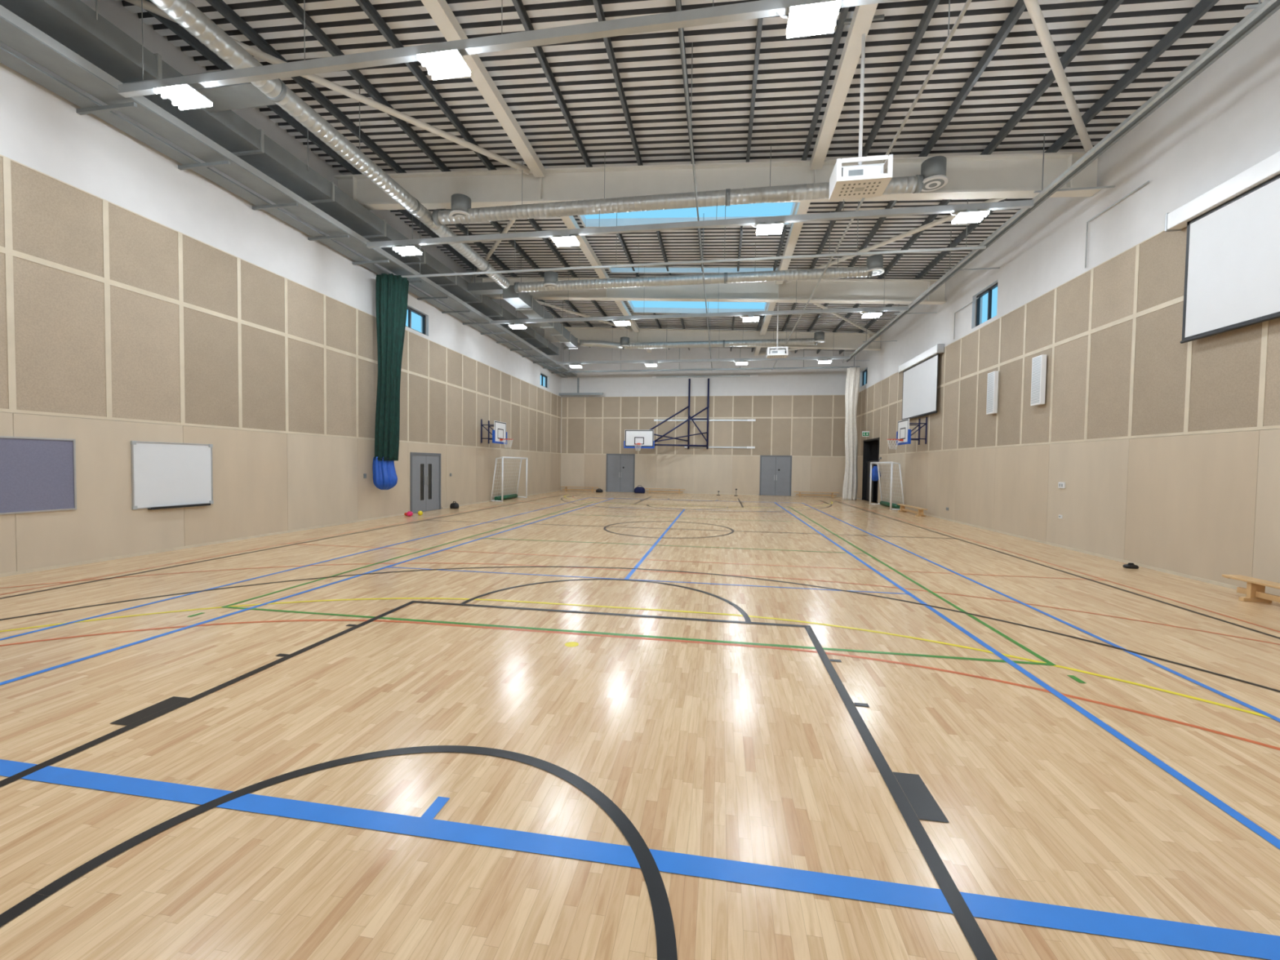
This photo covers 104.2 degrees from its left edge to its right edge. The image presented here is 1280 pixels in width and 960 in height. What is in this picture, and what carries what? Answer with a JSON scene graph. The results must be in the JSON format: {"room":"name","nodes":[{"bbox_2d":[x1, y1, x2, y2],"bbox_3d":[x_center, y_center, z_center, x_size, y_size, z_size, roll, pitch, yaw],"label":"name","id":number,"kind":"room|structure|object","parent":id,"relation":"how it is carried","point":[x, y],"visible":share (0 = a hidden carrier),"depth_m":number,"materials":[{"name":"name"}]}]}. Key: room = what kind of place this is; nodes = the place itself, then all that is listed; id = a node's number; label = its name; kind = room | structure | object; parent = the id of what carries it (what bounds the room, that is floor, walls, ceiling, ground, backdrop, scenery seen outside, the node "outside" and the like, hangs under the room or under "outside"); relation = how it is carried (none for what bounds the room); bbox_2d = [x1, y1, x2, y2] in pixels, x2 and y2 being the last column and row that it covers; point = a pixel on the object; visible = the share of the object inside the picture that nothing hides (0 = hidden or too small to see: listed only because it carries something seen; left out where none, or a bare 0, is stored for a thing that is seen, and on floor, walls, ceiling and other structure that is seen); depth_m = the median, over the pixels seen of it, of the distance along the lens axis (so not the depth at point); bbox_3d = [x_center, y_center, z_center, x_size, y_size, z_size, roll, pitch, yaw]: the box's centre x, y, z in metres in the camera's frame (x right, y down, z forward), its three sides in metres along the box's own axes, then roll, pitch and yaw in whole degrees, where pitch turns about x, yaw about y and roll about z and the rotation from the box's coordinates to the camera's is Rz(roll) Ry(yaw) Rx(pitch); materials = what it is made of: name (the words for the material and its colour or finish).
{"room":"sports hall","nodes":[
{"label":"sports hall","id":0,"kind":"room"},
{"bbox_2d":[0,0,561,573],"bbox_3d":[-8.145,-3.760,16.161,0.330,10.300,35.100,1,2,9],"label":"wall","id":1,"kind":"structure","parent":0,"point":[143,298],"depth_m":10.10,"materials":[{"name":"white paint"}]},
{"bbox_2d":[0,435,76,514],"bbox_3d":[-9.532,-0.054,6.873,0.030,1.160,2.720,1,2,9],"label":"noticeboard","id":2,"kind":"object","parent":1,"relation":"attached to","point":[37,474],"visible":1,"depth_m":7.75,"materials":[{"name":"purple fabric"}]},
{"bbox_2d":[130,440,213,510],"bbox_3d":[-9.043,-0.094,9.711,0.090,1.269,1.448,1,2,9],"label":"whiteboard","id":3,"kind":"object","parent":1,"relation":"attached to","point":[165,475],"visible":1,"depth_m":9.63,"materials":[{"name":"ceramic"}]},
{"bbox_2d":[147,503,210,510],"bbox_3d":[-9.040,0.518,9.804,0.090,0.040,1.090,1,2,9],"label":"tray","id":4,"kind":"object","parent":3,"relation":"on","point":[166,505],"depth_m":9.64,"materials":[{"name":"black plastic"}]},
{"bbox_2d":[0,513,404,577],"bbox_3d":[-9.361,1.395,8.153,0.015,0.050,18.020,1,2,9],"label":"baseboard","id":5,"kind":"structure","parent":1,"relation":"attached to","point":[46,568],"depth_m":9.56,"materials":[{"name":"brown wood"}]},
{"bbox_2d":[0,4,577,377],"bbox_3d":[-7.406,-6.375,15.942,1.140,0.280,34.350,1,2,9],"label":"ceiling beam","id":6,"kind":"structure","parent":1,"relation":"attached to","point":[15,33],"depth_m":9.42,"materials":[{"name":"metal"}]},
{"bbox_2d":[405,306,425,334],"bbox_3d":[-7.965,-5.566,17.221,0.080,0.750,1.750,1,2,9],"label":"window","id":7,"kind":"structure","parent":1,"relation":"in","point":[410,310],"depth_m":17.54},
{"bbox_2d":[409,452,440,513],"bbox_3d":[-7.747,0.080,18.039,0.060,2.120,1.880,1,2,9],"label":"door","id":8,"kind":"structure","parent":1,"relation":"in","point":[424,468],"depth_m":17.96,"materials":[{"name":"grey laminate"}]},
{"bbox_2d":[480,418,513,448],"bbox_3d":[-6.334,-2.062,22.351,1.337,1.262,1.320,1,2,9],"label":"basketball hoop","id":9,"kind":"object","parent":1,"relation":"attached to","point":[499,433],"visible":1,"depth_m":22.18,"materials":[{"name":"white metal"}]},
{"bbox_2d":[559,377,603,395],"bbox_3d":[-3.842,-6.088,32.434,2.949,1.120,0.120,1,2,9],"label":"track arm","id":10,"kind":"object","parent":1,"relation":"attached to","point":[577,393],"visible":1,"depth_m":32.41},
{"bbox_2d":[0,490,1279,959],"bbox_3d":[0.919,1.458,14.840,20.145,0.204,35.100,1,2,9],"label":"floor","id":11,"kind":"structure","parent":0,"point":[560,725],"depth_m":3.19,"materials":[{"name":"brown wood"}]},
{"bbox_2d":[490,456,528,502],"bbox_3d":[-6.365,-0.079,24.388,0.618,2.090,2.980,1,2,9],"label":"goal","id":12,"kind":"object","parent":11,"relation":"on","point":[500,498],"visible":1,"depth_m":24.28,"materials":[{"name":"white metal"}]},
{"bbox_2d":[644,488,684,493],"bbox_3d":[1.576,0.702,31.688,2.640,0.305,0.340,1,2,9],"label":"bench","id":13,"kind":"object","parent":11,"relation":"on","point":[649,491],"visible":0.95,"depth_m":31.68,"materials":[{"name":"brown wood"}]},
{"bbox_2d":[793,491,839,497],"bbox_3d":[10.706,0.876,30.214,2.640,0.305,0.340,1,2,9],"label":"bench","id":14,"kind":"object","parent":11,"relation":"on","point":[799,494],"visible":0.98,"depth_m":30.18,"materials":[{"name":"brown wood"}]},
{"bbox_2d":[869,461,904,510],"bbox_3d":[11.340,0.216,22.897,0.618,2.090,3.080,1,2,9],"label":"goal","id":15,"kind":"object","parent":11,"relation":"on","point":[891,504],"visible":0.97,"depth_m":22.44,"materials":[{"name":"white metal"}]},
{"bbox_2d":[897,503,927,516],"bbox_3d":[10.771,1.195,19.794,0.340,0.305,2.640,1,2,9],"label":"bench","id":16,"kind":"object","parent":11,"relation":"on","point":[920,513],"visible":1,"depth_m":19.48,"materials":[{"name":"brown wood"}]},
{"bbox_2d":[1222,574,1279,602],"bbox_3d":[8.486,1.587,5.937,0.340,0.305,2.940,1,2,9],"label":"bench","id":17,"kind":"object","parent":11,"relation":"on","point":[1255,591],"visible":1,"depth_m":6.97,"materials":[{"name":"brown wood"}]},
{"bbox_2d":[115,0,1264,351],"bbox_3d":[1.180,-7.957,14.532,18.700,1.015,34.900,1,2,9],"label":"ceiling","id":18,"kind":"structure","parent":0,"point":[791,71],"depth_m":9.97,"materials":[{"name":"metal"}]},
{"bbox_2d":[0,0,559,355],"bbox_3d":[-6.817,-7.617,13.952,2.190,1.561,30.380,1,2,9],"label":"cable tray","id":19,"kind":"object","parent":18,"relation":"hanging from","point":[73,24],"visible":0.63,"depth_m":9.63,"materials":[{"name":"metal"}]},
{"bbox_2d":[124,0,529,175],"bbox_3d":[-5.918,-7.857,10.111,7.859,0.470,0.129,-1,2,-37],"label":"brace","id":20,"kind":"object","parent":18,"relation":"attached to","point":[148,6],"visible":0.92,"depth_m":10.32,"materials":[{"name":"beige metal"}]},
{"bbox_2d":[150,0,509,288],"bbox_3d":[-6.213,-7.260,8.044,0.365,1.710,18.894,1,2,9],"label":"ventilation duct","id":21,"kind":"object","parent":18,"relation":"hanging from","point":[184,12],"visible":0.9,"depth_m":8.95,"materials":[{"name":"metal"}]},
{"bbox_2d":[471,219,515,281],"bbox_3d":[-4.824,-8.048,16.870,0.129,0.470,8.690,0,2,-29],"label":"brace","id":22,"kind":"object","parent":18,"relation":"attached to","point":[511,222],"visible":0.53,"depth_m":17.07,"materials":[{"name":"beige metal"}]},
{"bbox_2d":[117,0,900,97],"bbox_3d":[-0.258,-6.816,6.386,15.600,2.452,0.384,1,2,9],"label":"lighting trunking","id":23,"kind":"object","parent":18,"relation":"hanging from","point":[762,8],"depth_m":6.61,"materials":[{"name":"grey metal"}]},
{"bbox_2d":[153,83,213,110],"bbox_3d":[-6.946,-5.869,7.496,0.762,0.302,0.384,1,2,9],"label":"ceiling light","id":24,"kind":"object","parent":23,"relation":"attached to","point":[184,95],"visible":1,"depth_m":7.46,"materials":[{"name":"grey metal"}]},
{"bbox_2d":[502,256,577,348],"bbox_3d":[-4.068,-7.600,21.918,0.691,1.818,7.780,1,2,9],"label":"duct","id":25,"kind":"object","parent":18,"relation":"hanging from","point":[523,302],"visible":0.88,"depth_m":20.23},
{"bbox_2d":[534,299,632,331],"bbox_3d":[-3.641,-8.254,24.172,8.690,0.470,0.129,-1,2,-42],"label":"brace","id":26,"kind":"object","parent":18,"relation":"attached to","point":[629,329],"visible":0.5,"depth_m":24.61,"materials":[{"name":"beige metal"}]},
{"bbox_2d":[617,233,635,271],"bbox_3d":[-0.478,-8.031,17.433,0.070,0.194,3.220,1,2,9],"label":"roof beam","id":27,"kind":"structure","parent":18,"relation":"attached to","point":[620,235],"depth_m":17.31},
{"bbox_2d":[656,231,668,271],"bbox_3d":[0.804,-7.941,17.228,0.070,0.194,3.220,1,2,9],"label":"roof beam","id":28,"kind":"structure","parent":18,"relation":"attached to","point":[659,235],"depth_m":16.96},
{"bbox_2d":[577,202,797,227],"bbox_3d":[1.174,-7.979,14.178,6.440,0.572,2.660,1,2,9],"label":"window","id":29,"kind":"structure","parent":18,"relation":"attached to","point":[587,223],"depth_m":15.63,"materials":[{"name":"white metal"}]},
{"bbox_2d":[431,141,947,226],"bbox_3d":[0.722,-7.214,11.739,12.053,1.578,0.566,1,2,9],"label":"ventilation duct","id":30,"kind":"object","parent":18,"relation":"hanging from","point":[932,177],"visible":0.91,"depth_m":11.69,"materials":[{"name":"white metal"}]},
{"bbox_2d":[448,193,471,216],"bbox_3d":[-4.522,-6.868,12.598,0.566,0.488,0.566,1,2,9],"label":"air diffuser","id":31,"kind":"object","parent":30,"relation":"attached to","point":[460,203],"depth_m":12.40,"materials":[{"name":"white metal"}]},
{"bbox_2d":[920,155,947,191],"bbox_3d":[6.385,-6.661,10.837,0.566,0.488,0.566,1,2,9],"label":"air diffuser","id":32,"kind":"object","parent":30,"relation":"attached to","point":[933,170],"depth_m":10.68,"materials":[{"name":"white metal"}]},
{"bbox_2d":[607,266,778,273],"bbox_3d":[1.949,-8.114,18.963,6.440,0.572,0.560,1,2,9],"label":"window","id":33,"kind":"structure","parent":18,"relation":"attached to","point":[685,269],"depth_m":19.09,"materials":[{"name":"white glass"}]},
{"bbox_2d":[400,199,986,278],"bbox_3d":[0.457,-7.108,13.761,16.650,2.320,0.040,1,2,9],"label":"track","id":34,"kind":"object","parent":18,"relation":"hanging from","point":[983,246],"visible":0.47,"depth_m":13.54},
{"bbox_2d":[372,273,408,489],"bbox_3d":[-7.538,-2.900,15.139,0.906,6.400,0.944,3,2,44],"label":"curtain","id":35,"kind":"object","parent":34,"relation":"hanging from","point":[391,290],"visible":1,"depth_m":14.91,"materials":[{"name":"green fabric"}]},
{"bbox_2d":[676,0,711,368],"bbox_3d":[1.765,-7.024,14.058,0.040,1.632,33.300,1,2,9],"label":"conduit","id":36,"kind":"object","parent":18,"relation":"hanging from","point":[677,1],"visible":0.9,"depth_m":8.78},
{"bbox_2d":[626,300,768,313],"bbox_3d":[2.636,-8.234,23.206,6.440,0.572,2.360,1,2,9],"label":"window","id":37,"kind":"structure","parent":18,"relation":"attached to","point":[634,309],"depth_m":24.37,"materials":[{"name":"white glass"}]},
{"bbox_2d":[514,243,884,293],"bbox_3d":[1.652,-7.352,16.702,12.303,1.578,0.566,1,2,9],"label":"ventilation duct","id":38,"kind":"object","parent":18,"relation":"hanging from","point":[874,264],"visible":0.99,"depth_m":16.58,"materials":[{"name":"white metal"}]},
{"bbox_2d":[542,271,558,286],"bbox_3d":[-3.123,-6.998,17.485,0.566,0.488,0.566,1,2,9],"label":"air diffuser","id":39,"kind":"object","parent":38,"relation":"attached to","point":[550,277],"depth_m":17.28,"materials":[{"name":"white metal"}]},
{"bbox_2d":[866,254,884,275],"bbox_3d":[7.438,-6.797,15.781,0.566,0.488,0.566,1,2,9],"label":"air diffuser","id":40,"kind":"object","parent":38,"relation":"attached to","point":[874,264],"depth_m":15.60,"materials":[{"name":"white metal"}]},
{"bbox_2d":[490,266,908,325],"bbox_3d":[1.740,-7.165,18.720,15.600,2.452,0.384,1,2,9],"label":"lighting trunking","id":41,"kind":"object","parent":18,"relation":"hanging from","point":[899,308],"depth_m":18.53,"materials":[{"name":"grey metal"}]},
{"bbox_2d":[366,199,1034,248],"bbox_3d":[0.596,-6.101,11.760,15.600,0.717,0.384,1,2,9],"label":"lighting trunking","id":42,"kind":"object","parent":18,"relation":"hanging from","point":[1021,204],"depth_m":11.46,"materials":[{"name":"grey metal"}]},
{"bbox_2d":[392,244,422,255],"bbox_3d":[-6.080,-6.021,12.844,0.762,0.302,0.384,1,2,9],"label":"ceiling light","id":43,"kind":"object","parent":42,"relation":"attached to","point":[406,249],"visible":1,"depth_m":12.76,"materials":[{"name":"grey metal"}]},
{"bbox_2d":[579,321,825,349],"bbox_3d":[3.038,-7.602,25.530,12.375,1.578,1.147,1,2,6],"label":"ventilation duct","id":44,"kind":"object","parent":18,"relation":"hanging from","point":[819,336],"visible":0.98,"depth_m":25.50,"materials":[{"name":"white metal"}]},
{"bbox_2d":[620,337,629,346],"bbox_3d":[-0.796,-7.232,26.223,0.566,0.488,0.566,1,2,9],"label":"air diffuser","id":45,"kind":"object","parent":44,"relation":"attached to","point":[624,341],"depth_m":26.02,"materials":[{"name":"white metal"}]},
{"bbox_2d":[813,331,825,343],"bbox_3d":[8.877,-7.048,24.662,0.566,0.488,0.566,1,2,9],"label":"air diffuser","id":46,"kind":"object","parent":44,"relation":"attached to","point":[819,336],"depth_m":24.48,"materials":[{"name":"white metal"}]},
{"bbox_2d":[555,324,849,366],"bbox_3d":[3.026,-7.390,26.663,15.600,2.452,0.384,1,2,9],"label":"lighting trunking","id":47,"kind":"object","parent":18,"relation":"hanging from","point":[833,357],"depth_m":26.53,"materials":[{"name":"grey metal"}]},
{"bbox_2d":[567,347,859,372],"bbox_3d":[3.893,-7.532,28.880,16.800,2.320,0.060,1,2,9],"label":"track","id":48,"kind":"object","parent":18,"relation":"hanging from","point":[803,367],"visible":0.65,"depth_m":28.85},
{"bbox_2d":[842,367,860,500],"bbox_3d":[11.780,-2.548,27.737,0.764,7.330,0.578,2,2,26],"label":"curtain","id":49,"kind":"object","parent":48,"relation":"hanging from","point":[853,374],"visible":1,"depth_m":27.57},
{"bbox_2d":[737,226,742,271],"bbox_3d":[3.369,-7.763,16.818,0.070,0.194,3.220,1,2,9],"label":"roof beam","id":50,"kind":"structure","parent":18,"relation":"attached to","point":[741,227],"depth_m":16.37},
{"bbox_2d":[773,225,786,271],"bbox_3d":[4.651,-7.673,16.613,0.070,0.194,3.220,1,2,9],"label":"roof beam","id":51,"kind":"structure","parent":18,"relation":"attached to","point":[784,233],"depth_m":16.16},
{"bbox_2d":[812,302,875,335],"bbox_3d":[8.738,-7.391,22.191,8.628,0.465,0.128,-1,2,-43],"label":"brace","id":52,"kind":"object","parent":18,"relation":"attached to","point":[818,304],"visible":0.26,"depth_m":22.84,"materials":[{"name":"beige metal"}]},
{"bbox_2d":[771,0,972,369],"bbox_3d":[5.287,-6.868,13.492,0.040,1.453,33.300,1,2,9],"label":"overhead track","id":53,"kind":"object","parent":18,"relation":"hanging from","point":[950,34],"visible":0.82,"depth_m":7.94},
{"bbox_2d":[785,198,1005,283],"bbox_3d":[7.555,-7.185,14.889,0.128,0.465,8.628,0,2,-29],"label":"brace","id":54,"kind":"object","parent":18,"relation":"attached to","point":[949,217],"visible":0.39,"depth_m":14.59,"materials":[{"name":"beige metal"}]},
{"bbox_2d":[794,0,1026,353],"bbox_3d":[6.800,-7.422,13.637,0.070,0.194,34.460,1,2,9],"label":"purlin","id":55,"kind":"structure","parent":18,"relation":"attached to","point":[1019,8],"depth_m":9.34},
{"bbox_2d":[816,0,1124,353],"bbox_3d":[8.082,-7.332,13.432,0.070,0.194,34.460,1,2,9],"label":"purlin","id":56,"kind":"structure","parent":18,"relation":"attached to","point":[1111,6],"depth_m":9.35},
{"bbox_2d":[1023,0,1094,157],"bbox_3d":[6.420,-6.987,7.883,8.163,0.465,0.129,-1,2,-40],"label":"brace","id":57,"kind":"object","parent":18,"relation":"attached to","point":[1033,6],"visible":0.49,"depth_m":8.38,"materials":[{"name":"beige metal"}]},
{"bbox_2d":[535,326,880,351],"bbox_3d":[3.161,-7.665,26.837,18.440,1.722,0.300,1,2,9],"label":"roof beam","id":58,"kind":"structure","parent":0,"point":[837,340],"depth_m":26.69,"materials":[{"name":"beige metal"}]},
{"bbox_2d":[614,300,639,332],"bbox_3d":[-0.731,-8.076,23.706,0.260,0.210,7.080,1,2,9],"label":"tie beam","id":59,"kind":"structure","parent":58,"relation":"attached to","point":[621,305],"depth_m":23.90,"materials":[{"name":"beige metal"}]},
{"bbox_2d":[560,343,856,496],"bbox_3d":[3.897,-4.069,31.820,18.500,10.300,0.330,1,2,9],"label":"wall","id":60,"kind":"structure","parent":0,"point":[800,414],"depth_m":31.61,"materials":[{"name":"white paint"}]},
{"bbox_2d":[605,453,635,492],"bbox_3d":[-1.285,-0.464,32.593,1.900,2.500,0.060,1,2,9],"label":"door","id":61,"kind":"structure","parent":60,"relation":"in","point":[620,468],"depth_m":32.59,"materials":[{"name":"grey laminate"}]},
{"bbox_2d":[623,378,709,450],"bbox_3d":[1.740,-4.095,30.896,5.359,4.652,1.023,0,2,-13],"label":"basketball hoop","id":62,"kind":"object","parent":60,"relation":"attached to","point":[637,439],"visible":1,"depth_m":30.83,"materials":[{"name":"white metal"}]},
{"bbox_2d":[560,489,842,497],"bbox_3d":[3.800,0.858,31.800,18.400,0.050,0.015,1,2,9],"label":"baseboard","id":63,"kind":"structure","parent":60,"relation":"attached to","point":[561,490],"depth_m":31.66,"materials":[{"name":"brown wood"}]},
{"bbox_2d":[653,419,755,421],"bbox_3d":[4.061,-3.791,31.613,6.400,0.120,0.042,1,2,9],"label":"wall rail","id":64,"kind":"object","parent":60,"relation":"attached to","point":[654,420],"visible":1,"depth_m":31.54,"materials":[{"name":"white metal"}]},
{"bbox_2d":[652,374,758,377],"bbox_3d":[4.075,-6.559,31.532,6.650,0.120,0.042,1,2,9],"label":"wall rail","id":65,"kind":"object","parent":60,"relation":"attached to","point":[737,375],"visible":1,"depth_m":31.50,"materials":[{"name":"white metal"}]},
{"bbox_2d":[684,446,755,448],"bbox_3d":[5.024,-2.073,31.506,4.400,0.120,0.042,1,2,9],"label":"wall rail","id":66,"kind":"object","parent":60,"relation":"attached to","point":[685,446],"visible":0.83,"depth_m":31.47,"materials":[{"name":"white metal"}]},
{"bbox_2d":[759,455,791,496],"bbox_3d":[8.447,-0.279,31.022,1.920,2.500,0.060,1,2,9],"label":"door","id":67,"kind":"structure","parent":60,"relation":"in","point":[775,471],"depth_m":31.02,"materials":[{"name":"metal"}]},
{"bbox_2d":[333,151,1101,209],"bbox_3d":[0.795,-7.252,12.233,18.440,1.722,0.300,1,2,9],"label":"roof beam","id":68,"kind":"structure","parent":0,"point":[1016,175],"depth_m":12.11,"materials":[{"name":"beige metal"}]},
{"bbox_2d":[144,0,488,277],"bbox_3d":[-7.304,-8.405,15.893,0.070,0.194,34.460,1,2,9],"label":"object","id":69,"kind":"structure","parent":68,"relation":"on","point":[182,33],"depth_m":11.50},
{"bbox_2d":[205,0,591,347],"bbox_3d":[-6.022,-8.316,15.688,0.070,0.194,34.460,1,2,9],"label":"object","id":70,"kind":"structure","parent":68,"relation":"on","point":[220,6],"depth_m":10.80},
{"bbox_2d":[280,0,593,327],"bbox_3d":[-4.740,-8.226,15.483,0.070,0.194,34.460,1,2,9],"label":"rafter","id":71,"kind":"structure","parent":68,"relation":"on","point":[292,6],"depth_m":10.47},
{"bbox_2d":[420,0,545,177],"bbox_3d":[-3.096,-7.663,9.101,0.260,0.210,7.080,1,2,9],"label":"tie beam","id":72,"kind":"structure","parent":68,"relation":"attached to","point":[439,11],"depth_m":9.67,"materials":[{"name":"beige metal"}]},
{"bbox_2d":[355,0,616,328],"bbox_3d":[-3.458,-8.137,15.278,0.070,0.194,34.460,1,2,9],"label":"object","id":73,"kind":"structure","parent":68,"relation":"on","point":[365,5],"depth_m":10.42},
{"bbox_2d":[511,0,592,167],"bbox_3d":[-2.405,-7.694,5.533,0.070,0.194,15.540,1,2,9],"label":"rafter","id":74,"kind":"structure","parent":68,"relation":"on","point":[519,6],"depth_m":9.80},
{"bbox_2d":[560,215,609,279],"bbox_3d":[-1.913,-7.870,16.404,0.260,0.210,7.080,1,2,9],"label":"tie beam","id":75,"kind":"structure","parent":68,"relation":"attached to","point":[570,222],"depth_m":16.79,"materials":[{"name":"beige metal"}]},
{"bbox_2d":[592,0,643,165],"bbox_3d":[-1.123,-7.605,5.328,0.070,0.194,15.540,1,2,9],"label":"rafter","id":76,"kind":"structure","parent":68,"relation":"on","point":[597,5],"depth_m":9.66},
{"bbox_2d":[675,0,694,164],"bbox_3d":[0.159,-7.516,5.123,0.070,0.194,15.540,1,2,9],"label":"rafter","id":77,"kind":"structure","parent":68,"relation":"on","point":[675,0],"depth_m":9.52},
{"bbox_2d":[746,0,763,162],"bbox_3d":[1.442,-7.426,4.918,0.070,0.194,15.540,1,2,9],"label":"rafter","id":78,"kind":"structure","parent":68,"relation":"on","point":[759,26],"depth_m":9.37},
{"bbox_2d":[775,201,810,284],"bbox_3d":[4.695,-7.409,15.346,0.260,0.210,7.080,1,2,9],"label":"tie beam","id":79,"kind":"structure","parent":68,"relation":"attached to","point":[802,208],"depth_m":15.06,"materials":[{"name":"beige metal"}]},
{"bbox_2d":[801,6,849,160],"bbox_3d":[2.724,-7.337,4.712,0.070,0.194,15.540,1,2,9],"label":"rafter","id":80,"kind":"structure","parent":68,"relation":"on","point":[844,11],"depth_m":9.13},
{"bbox_2d":[809,3,878,169],"bbox_3d":[3.513,-7.203,8.044,0.260,0.210,7.080,1,2,9],"label":"tie beam","id":81,"kind":"structure","parent":68,"relation":"attached to","point":[863,15],"depth_m":8.87,"materials":[{"name":"beige metal"}]},
{"bbox_2d":[829,13,893,199],"bbox_3d":[3.549,-6.017,7.971,0.820,2.688,0.560,1,2,9],"label":"projector","id":82,"kind":"object","parent":81,"relation":"hanging from","point":[859,181],"visible":0.99,"depth_m":7.90,"materials":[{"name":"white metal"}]},
{"bbox_2d":[839,182,880,195],"bbox_3d":[3.526,-4.675,8.005,0.555,0.004,0.345,1,2,9],"label":"vent grille","id":83,"kind":"object","parent":82,"relation":"attached to","point":[853,188],"depth_m":8.00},
{"bbox_2d":[781,0,940,331],"bbox_3d":[5.518,-7.511,13.842,0.070,0.194,34.460,1,2,9],"label":"purlin","id":84,"kind":"structure","parent":68,"relation":"on","point":[932,5],"depth_m":9.38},
{"bbox_2d":[839,0,1219,354],"bbox_3d":[9.365,-7.243,13.227,0.070,0.194,34.460,1,2,9],"label":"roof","id":85,"kind":"structure","parent":68,"relation":"on","point":[1202,6],"depth_m":8.95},
{"bbox_2d":[870,440,878,502],"bbox_3d":[13.799,-0.513,26.430,2.300,3.800,3.200,1,2,9],"label":"wall","id":86,"kind":"structure","parent":0,"point":[873,445],"depth_m":28.04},
{"bbox_2d":[855,0,1279,595],"bbox_3d":[10.382,-3.408,13.170,0.330,10.300,35.100,1,2,9],"label":"wall","id":87,"kind":"structure","parent":0,"point":[1166,451],"depth_m":10.12,"materials":[{"name":"white paint"}]},
{"bbox_2d":[469,276,946,304],"bbox_3d":[1.978,-7.458,19.535,18.440,1.722,0.300,1,2,9],"label":"roof beam","id":88,"kind":"structure","parent":87,"relation":"attached to","point":[828,291],"depth_m":19.04,"materials":[{"name":"beige metal"}]},
{"bbox_2d":[760,302,776,335],"bbox_3d":[5.878,-7.616,22.648,0.260,0.210,7.080,1,2,9],"label":"tie beam","id":89,"kind":"structure","parent":88,"relation":"attached to","point":[771,306],"depth_m":23.50,"materials":[{"name":"beige metal"}]},
{"bbox_2d":[766,302,787,358],"bbox_3d":[5.772,-6.447,20.874,0.820,2.542,0.560,1,2,9],"label":"projector","id":90,"kind":"object","parent":89,"relation":"hanging from","point":[775,352],"visible":0.96,"depth_m":20.72,"materials":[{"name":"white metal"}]},
{"bbox_2d":[862,437,879,503],"bbox_3d":[12.491,-0.513,26.642,0.350,3.350,2.800,1,2,9],"label":"door","id":91,"kind":"structure","parent":87,"relation":"in","point":[866,449],"depth_m":27.89,"materials":[{"name":"black plastic"}]},
{"bbox_2d":[869,457,881,480],"bbox_3d":[11.805,-0.547,24.984,0.518,1.200,0.370,1,2,9],"label":"hanging bag","id":92,"kind":"object","parent":87,"relation":"hanging from","point":[874,471],"visible":0.8,"depth_m":24.87,"materials":[{"name":"fabric"}]},
{"bbox_2d":[886,417,927,449],"bbox_3d":[10.597,-1.849,19.919,1.337,1.262,1.320,1,2,9],"label":"basketball hoop","id":93,"kind":"object","parent":87,"relation":"attached to","point":[904,434],"visible":1,"depth_m":19.80,"materials":[{"name":"white metal"}]},
{"bbox_2d":[897,343,944,420],"bbox_3d":[11.213,-3.760,20.069,0.239,2.475,4.020,1,2,9],"label":"projection screen","id":94,"kind":"object","parent":87,"relation":"attached to","point":[920,373],"visible":0.97,"depth_m":19.71,"materials":[{"name":"white fabric"}]},
{"bbox_2d":[975,282,997,326],"bbox_3d":[10.801,-5.396,15.377,0.080,1.050,1.500,1,2,9],"label":"window","id":95,"kind":"structure","parent":87,"relation":"in","point":[989,290],"depth_m":15.44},
{"bbox_2d":[986,370,998,414],"bbox_3d":[10.358,-2.552,14.617,0.145,1.220,0.400,1,2,9],"label":"wall speaker","id":96,"kind":"object","parent":87,"relation":"attached to","point":[993,377],"visible":1,"depth_m":14.51,"materials":[{"name":"white metal"}]},
{"bbox_2d":[986,372,994,413],"bbox_3d":[10.290,-2.562,14.628,0.005,1.136,0.330,1,2,9],"label":"grille","id":97,"kind":"object","parent":96,"relation":"attached to","point":[990,383],"depth_m":14.60,"materials":[{"name":"grey metal"}]},
{"bbox_2d":[1030,354,1046,405],"bbox_3d":[10.015,-2.492,12.496,0.145,1.220,0.400,1,2,9],"label":"wall speaker","id":98,"kind":"object","parent":87,"relation":"attached to","point":[1039,362],"visible":1,"depth_m":12.40,"materials":[{"name":"white metal"}]},
{"bbox_2d":[1031,356,1040,404],"bbox_3d":[9.946,-2.502,12.506,0.005,1.136,0.330,1,2,9],"label":"grille","id":99,"kind":"object","parent":98,"relation":"attached to","point":[1036,362],"depth_m":12.50,"materials":[{"name":"grey metal"}]},
{"bbox_2d":[877,502,1237,589],"bbox_3d":[9.727,1.584,10.783,0.015,0.050,29.300,1,2,9],"label":"baseboard","id":100,"kind":"structure","parent":87,"relation":"attached to","point":[1220,584],"depth_m":10.18,"materials":[{"name":"brown wood"}]},
{"bbox_2d":[840,0,1279,363],"bbox_3d":[9.336,-6.646,11.895,1.490,1.320,31.430,1,2,9],"label":"track","id":101,"kind":"object","parent":87,"relation":"attached to","point":[1259,8],"visible":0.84,"depth_m":8.58,"materials":[{"name":"grey metal"}]},
{"bbox_2d":[1084,180,1149,267],"bbox_3d":[9.755,-5.185,10.239,0.028,1.013,1.614,1,2,9],"label":"conduit","id":102,"kind":"object","parent":87,"relation":"attached to","point":[1148,180],"visible":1,"depth_m":10.78,"materials":[{"name":"grey metal"}]},
{"bbox_2d":[1164,151,1279,343],"bbox_3d":[9.065,-3.474,6.794,0.239,2.355,4.120,1,2,9],"label":"projection screen","id":103,"kind":"object","parent":87,"relation":"attached to","point":[1232,274],"visible":1,"depth_m":7.72,"materials":[{"name":"white fabric"}]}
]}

